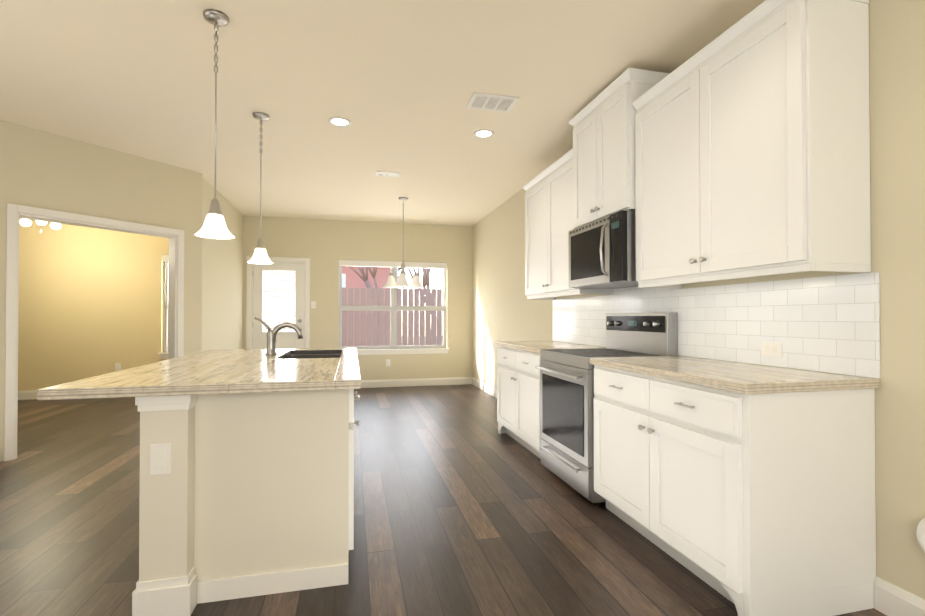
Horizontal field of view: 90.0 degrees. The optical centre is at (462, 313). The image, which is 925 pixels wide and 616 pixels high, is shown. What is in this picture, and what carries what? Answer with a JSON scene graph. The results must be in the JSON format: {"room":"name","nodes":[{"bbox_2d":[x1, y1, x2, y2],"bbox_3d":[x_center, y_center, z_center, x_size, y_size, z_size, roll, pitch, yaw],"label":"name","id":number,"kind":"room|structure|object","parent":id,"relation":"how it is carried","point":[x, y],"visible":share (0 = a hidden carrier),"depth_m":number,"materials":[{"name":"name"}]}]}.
{"room":"kitchen","nodes":[
{"label":"kitchen","id":0,"kind":"room"},
{"bbox_2d":[0,120,202,461],"bbox_3d":[-4.041,-0.184,3.309,0.140,2.745,4.260,0,-1,32],"label":"wall","id":1,"kind":"structure","parent":0,"point":[43,170],"depth_m":4.28,"materials":[{"name":"beige paint"}]},
{"bbox_2d":[4,203,183,460],"bbox_3d":[-3.392,0.158,4.362,0.176,2.082,1.384,0,-1,32],"label":"door frame","id":2,"kind":"structure","parent":1,"relation":"attached to","point":[175,308],"depth_m":3.88,"materials":[{"name":"white wood"}]},
{"bbox_2d":[202,178,242,351],"bbox_3d":[-3.224,-0.158,6.099,0.140,2.745,2.220,0,-1,-13],"label":"wall","id":3,"kind":"structure","parent":0,"point":[222,294],"depth_m":6.06,"materials":[{"name":"beige paint"}]},
{"bbox_2d":[18,216,471,390],"bbox_3d":[-4.419,-0.150,7.027,9.407,2.745,0.140,0,-1,-13],"label":"wall","id":4,"kind":"structure","parent":0,"point":[90,302],"depth_m":6.88,"materials":[{"name":"beige paint"}]},
{"bbox_2d":[18,390,37,399],"bbox_3d":[-6.165,1.156,6.517,5.380,0.125,0.016,0,-1,-13],"label":"baseboard","id":5,"kind":"structure","parent":4,"relation":"attached to","point":[27,395],"depth_m":6.51,"materials":[{"name":"white wood"}]},
{"bbox_2d":[115,363,120,370],"bbox_3d":[-5.057,0.791,6.789,0.070,0.114,0.007,0,-1,-13],"label":"outlet","id":6,"kind":"object","parent":4,"relation":"attached to","point":[117,366],"visible":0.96,"depth_m":6.79,"materials":[{"name":"white plastic"}]},
{"bbox_2d":[158,255,168,358],"bbox_3d":[-4.109,-0.097,7.069,0.910,1.560,0.150,0,-1,-13],"label":"window","id":7,"kind":"structure","parent":4,"relation":"in","point":[165,259],"depth_m":6.99,"materials":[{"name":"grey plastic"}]},
{"bbox_2d":[246,256,309,348],"bbox_3d":[-2.921,0.173,7.373,0.939,2.107,0.158,0,-1,-13],"label":"door frame","id":8,"kind":"structure","parent":4,"relation":"attached to","point":[249,318],"depth_m":7.30,"materials":[{"name":"white wood"}]},
{"bbox_2d":[253,263,304,348],"bbox_3d":[-2.914,0.209,7.323,0.779,2.010,0.126,0,-1,-13],"label":"exterior door","id":9,"kind":"structure","parent":4,"relation":"in","point":[287,340],"depth_m":7.36,"materials":[{"name":"white"}]},
{"bbox_2d":[311,301,315,307],"bbox_3d":[-2.394,-0.133,7.429,0.070,0.114,0.017,0,-1,-13],"label":"light switch","id":10,"kind":"object","parent":4,"relation":"attached to","point":[313,304],"visible":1,"depth_m":7.43,"materials":[{"name":"white plastic"}]},
{"bbox_2d":[338,260,448,354],"bbox_3d":[-1.153,-0.090,7.777,1.870,1.560,0.150,0,-1,-13],"label":"dining room window","id":11,"kind":"structure","parent":4,"relation":"in","point":[393,308],"depth_m":7.78,"materials":[{"name":"grey plastic"}]},
{"bbox_2d":[361,377,470,387],"bbox_3d":[-1.137,1.167,7.719,2.640,0.125,0.016,0,-1,-13],"label":"baseboard","id":12,"kind":"structure","parent":4,"relation":"attached to","point":[451,380],"depth_m":7.79,"materials":[{"name":"white wood"}]},
{"bbox_2d":[0,0,764,225],"bbox_3d":[-3.165,-1.617,2.096,9.547,0.100,10.340,0,-1,-13],"label":"ceiling","id":13,"kind":"structure","parent":0,"point":[397,83],"depth_m":3.14,"materials":[{"name":"beige paint"}]},
{"bbox_2d":[19,218,61,228],"bbox_3d":[-5.126,-1.258,5.667,1.211,0.550,1.204,0,-1,-13],"label":"light","id":14,"kind":"object","parent":13,"relation":"hanging from","point":[27,222],"visible":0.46,"depth_m":5.58,"materials":[{"name":"white glass"}]},
{"bbox_2d":[194,9,234,238],"bbox_3d":[-1.299,-0.984,2.434,0.188,1.158,0.188,0,-1,-13],"label":"pendant light","id":15,"kind":"object","parent":13,"relation":"hanging from","point":[214,226],"visible":1,"depth_m":2.42,"materials":[{"name":"white glass"}]},
{"bbox_2d":[247,112,272,263],"bbox_3d":[-1.583,-0.973,3.631,0.188,1.158,0.188,0,-1,-13],"label":"pendant light","id":16,"kind":"object","parent":13,"relation":"hanging from","point":[260,255],"visible":1,"depth_m":3.61,"materials":[{"name":"white glass"}]},
{"bbox_2d":[328,117,350,126],"bbox_3d":[-0.993,-1.546,3.746,0.180,0.008,0.180,0,-1,-13],"label":"recessed light","id":17,"kind":"object","parent":13,"relation":"in","point":[339,122],"visible":0.98,"depth_m":3.74,"materials":[{"name":"white"}]},
{"bbox_2d":[376,171,399,176],"bbox_3d":[-0.826,-1.534,5.112,0.260,0.008,0.140,0,-1,-13],"label":"ceiling vent","id":18,"kind":"object","parent":13,"relation":"in","point":[387,174],"visible":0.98,"depth_m":5.11,"materials":[{"name":"white metal"}]},
{"bbox_2d":[383,197,423,288],"bbox_3d":[-0.764,-0.922,6.126,0.549,1.214,0.533,0,-1,-13],"label":"dining chandelier","id":19,"kind":"object","parent":13,"relation":"hanging from","point":[402,282],"visible":1,"depth_m":6.16,"materials":[{"name":"white glass"}]},
{"bbox_2d":[474,129,493,137],"bbox_3d":[0.184,-1.544,3.986,0.180,0.008,0.180,0,-1,-13],"label":"recessed light","id":20,"kind":"object","parent":13,"relation":"in","point":[483,133],"visible":0.94,"depth_m":3.98,"materials":[{"name":"white"}]},
{"bbox_2d":[466,92,519,112],"bbox_3d":[0.219,-1.550,3.409,0.340,0.008,0.240,0,-1,-13],"label":"ceiling vent","id":21,"kind":"object","parent":13,"relation":"in","point":[490,102],"visible":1,"depth_m":3.40,"materials":[{"name":"white metal"}]},
{"bbox_2d":[0,384,886,615],"bbox_3d":[-3.165,1.202,2.070,9.547,0.050,10.340,0,-1,-13],"label":"floor","id":22,"kind":"structure","parent":0,"point":[463,506],"depth_m":2.51,"materials":[{"name":"brown wood"}]},
{"bbox_2d":[132,389,359,615],"bbox_3d":[-1.073,0.755,2.852,0.850,0.859,2.072,0,-1,-13],"label":"kitchen island","id":23,"kind":"object","parent":22,"relation":"on","point":[243,495],"visible":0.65,"depth_m":1.92,"materials":[{"name":"beige paint"}]},
{"bbox_2d":[37,348,360,399],"bbox_3d":[-1.216,0.304,2.802,1.135,0.040,2.080,0,-1,-13],"label":"island countertop","id":24,"kind":"structure","parent":23,"relation":"on","point":[231,371],"depth_m":1.99,"materials":[{"name":"stone"}]},
{"bbox_2d":[254,316,302,354],"bbox_3d":[-1.263,0.155,3.183,0.316,0.263,0.076,0,-1,-13],"label":"faucet","id":25,"kind":"object","parent":24,"relation":"on","point":[271,340],"visible":1,"depth_m":3.16,"materials":[{"name":"silver metal"}]},
{"bbox_2d":[276,350,342,358],"bbox_3d":[-1.064,0.308,3.296,0.397,0.036,0.767,0,-1,-13],"label":"sink basin","id":26,"kind":"object","parent":24,"relation":"in","point":[294,354],"visible":0.52,"depth_m":3.38,"materials":[{"name":"grey metal"}]},
{"bbox_2d":[497,346,542,458],"bbox_3d":[0.760,0.759,4.154,0.661,0.875,1.130,0,-1,-13],"label":"base cabinet","id":27,"kind":"object","parent":22,"relation":"on","point":[518,396],"visible":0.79,"depth_m":4.02,"materials":[{"name":"white paint"}]},
{"bbox_2d":[495,341,605,353],"bbox_3d":[0.768,0.301,4.171,0.640,0.038,1.150,0,-1,-13],"label":"countertop","id":28,"kind":"structure","parent":27,"relation":"on","point":[533,346],"depth_m":4.00,"materials":[{"name":"stone"}]},
{"bbox_2d":[535,312,677,505],"bbox_3d":[0.953,0.593,3.231,0.692,1.190,0.746,0,-1,-13],"label":"range","id":29,"kind":"object","parent":22,"relation":"on","point":[566,446],"visible":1,"depth_m":3.09,"materials":[{"name":"silver metal"}]},
{"bbox_2d":[593,365,875,615],"bbox_3d":[1.199,0.742,2.319,0.661,0.875,1.125,0,-1,-13],"label":"base cabinet","id":30,"kind":"object","parent":22,"relation":"on","point":[755,504],"visible":1,"depth_m":1.81,"materials":[{"name":"white paint"}]},
{"bbox_2d":[590,356,879,393],"bbox_3d":[1.212,0.284,2.316,0.640,0.038,1.145,0,-1,-13],"label":"countertop","id":31,"kind":"structure","parent":30,"relation":"on","point":[742,378],"depth_m":1.97,"materials":[{"name":"stone"}]},
{"bbox_2d":[472,0,924,599],"bbox_3d":[1.410,-0.185,3.177,0.140,2.745,10.340,0,-1,-13],"label":"wall","id":32,"kind":"structure","parent":0,"point":[504,308],"depth_m":1.80,"materials":[{"name":"beige paint"}]},
{"bbox_2d":[471,377,496,397],"bbox_3d":[0.552,1.155,6.418,0.016,0.125,3.333,0,-1,-13],"label":"baseboard","id":33,"kind":"structure","parent":32,"relation":"attached to","point":[483,386],"depth_m":7.25,"materials":[{"name":"white wood"}]},
{"bbox_2d":[522,148,613,299],"bbox_3d":[0.903,-0.721,4.215,0.361,1.157,1.155,0,-1,-13],"label":"upper cabinet","id":34,"kind":"object","parent":32,"relation":"attached to","point":[549,209],"visible":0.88,"depth_m":4.10,"materials":[{"name":"white paint"}]},
{"bbox_2d":[569,68,669,228],"bbox_3d":[1.106,-1.077,3.283,0.401,0.862,0.814,0,-1,-13],"label":"upper cabinet","id":35,"kind":"object","parent":32,"relation":"attached to","point":[603,122],"visible":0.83,"depth_m":3.12,"materials":[{"name":"white paint"}]},
{"bbox_2d":[568,210,637,288],"bbox_3d":[1.078,-0.417,3.270,0.458,0.440,0.738,0,-1,-13],"label":"microwave","id":36,"kind":"object","parent":35,"relation":"attached to","point":[602,253],"visible":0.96,"depth_m":3.07,"materials":[{"name":"silver metal"}]},
{"bbox_2d":[553,272,879,377],"bbox_3d":[1.296,0.039,3.320,0.010,0.468,3.055,0,-1,-13],"label":"tile backsplash","id":37,"kind":"structure","parent":32,"relation":"attached to","point":[829,324],"depth_m":2.33,"materials":[{"name":"white tile"}]},
{"bbox_2d":[761,342,781,356],"bbox_3d":[1.532,0.179,2.293,0.007,0.070,0.114,0,-1,-13],"label":"outlet","id":38,"kind":"object","parent":37,"relation":"attached to","point":[773,349],"visible":1,"depth_m":2.29,"materials":[{"name":"white plastic"}]},
{"bbox_2d":[632,0,870,288],"bbox_3d":[1.348,-0.739,2.355,0.361,1.157,1.150,0,-1,-13],"label":"upper cabinet","id":39,"kind":"object","parent":32,"relation":"attached to","point":[752,143],"visible":1,"depth_m":1.99,"materials":[{"name":"white paint"}]},
{"bbox_2d":[874,577,924,615],"bbox_3d":[2.068,1.096,0.078,0.016,0.125,3.628,0,-1,-13],"label":"baseboard","id":40,"kind":"structure","parent":32,"relation":"attached to","point":[890,599],"depth_m":1.77,"materials":[{"name":"white wood"}]},
{"bbox_2d":[916,518,924,552],"bbox_3d":[1.689,0.803,1.610,0.040,0.188,0.188,0,-1,-13],"label":"inlet","id":41,"kind":"object","parent":32,"relation":"attached to","point":[920,533],"visible":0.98,"depth_m":1.67,"materials":[{"name":"white plastic"}]},
{"label":"outside","id":42,"kind":"structure","parent":0,"visible":0},
{"bbox_2d":[407,336,436,345],"bbox_3d":[-3.494,1.485,18.600,26.000,0.190,21.950,0,-1,-13],"label":"ground","id":43,"kind":"structure","parent":42,"point":[413,340],"depth_m":24.34,"materials":[{"name":"beige plant"}]},
{"bbox_2d":[168,262,400,345],"bbox_3d":[-8.729,-1.372,18.377,12.700,5.800,7.000,0,-1,-13],"label":"neighbouring house","id":44,"kind":"structure","parent":43,"relation":"on","point":[351,278],"depth_m":16.43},
{"bbox_2d":[167,285,442,348],"bbox_3d":[-0.221,0.388,11.378,21.000,1.950,0.060,0,-1,-13],"label":"fence","id":45,"kind":"object","parent":43,"relation":"on","point":[372,328],"depth_m":10.94,"materials":[{"name":"brown wood"}]},
{"bbox_2d":[348,266,436,344],"bbox_3d":[-2.300,-0.737,14.394,3.810,4.264,2.957,0,-1,-13],"label":"tree","id":46,"kind":"object","parent":43,"relation":"on","point":[426,275],"depth_m":14.97,"materials":[{"name":"brown plant"}]}
]}

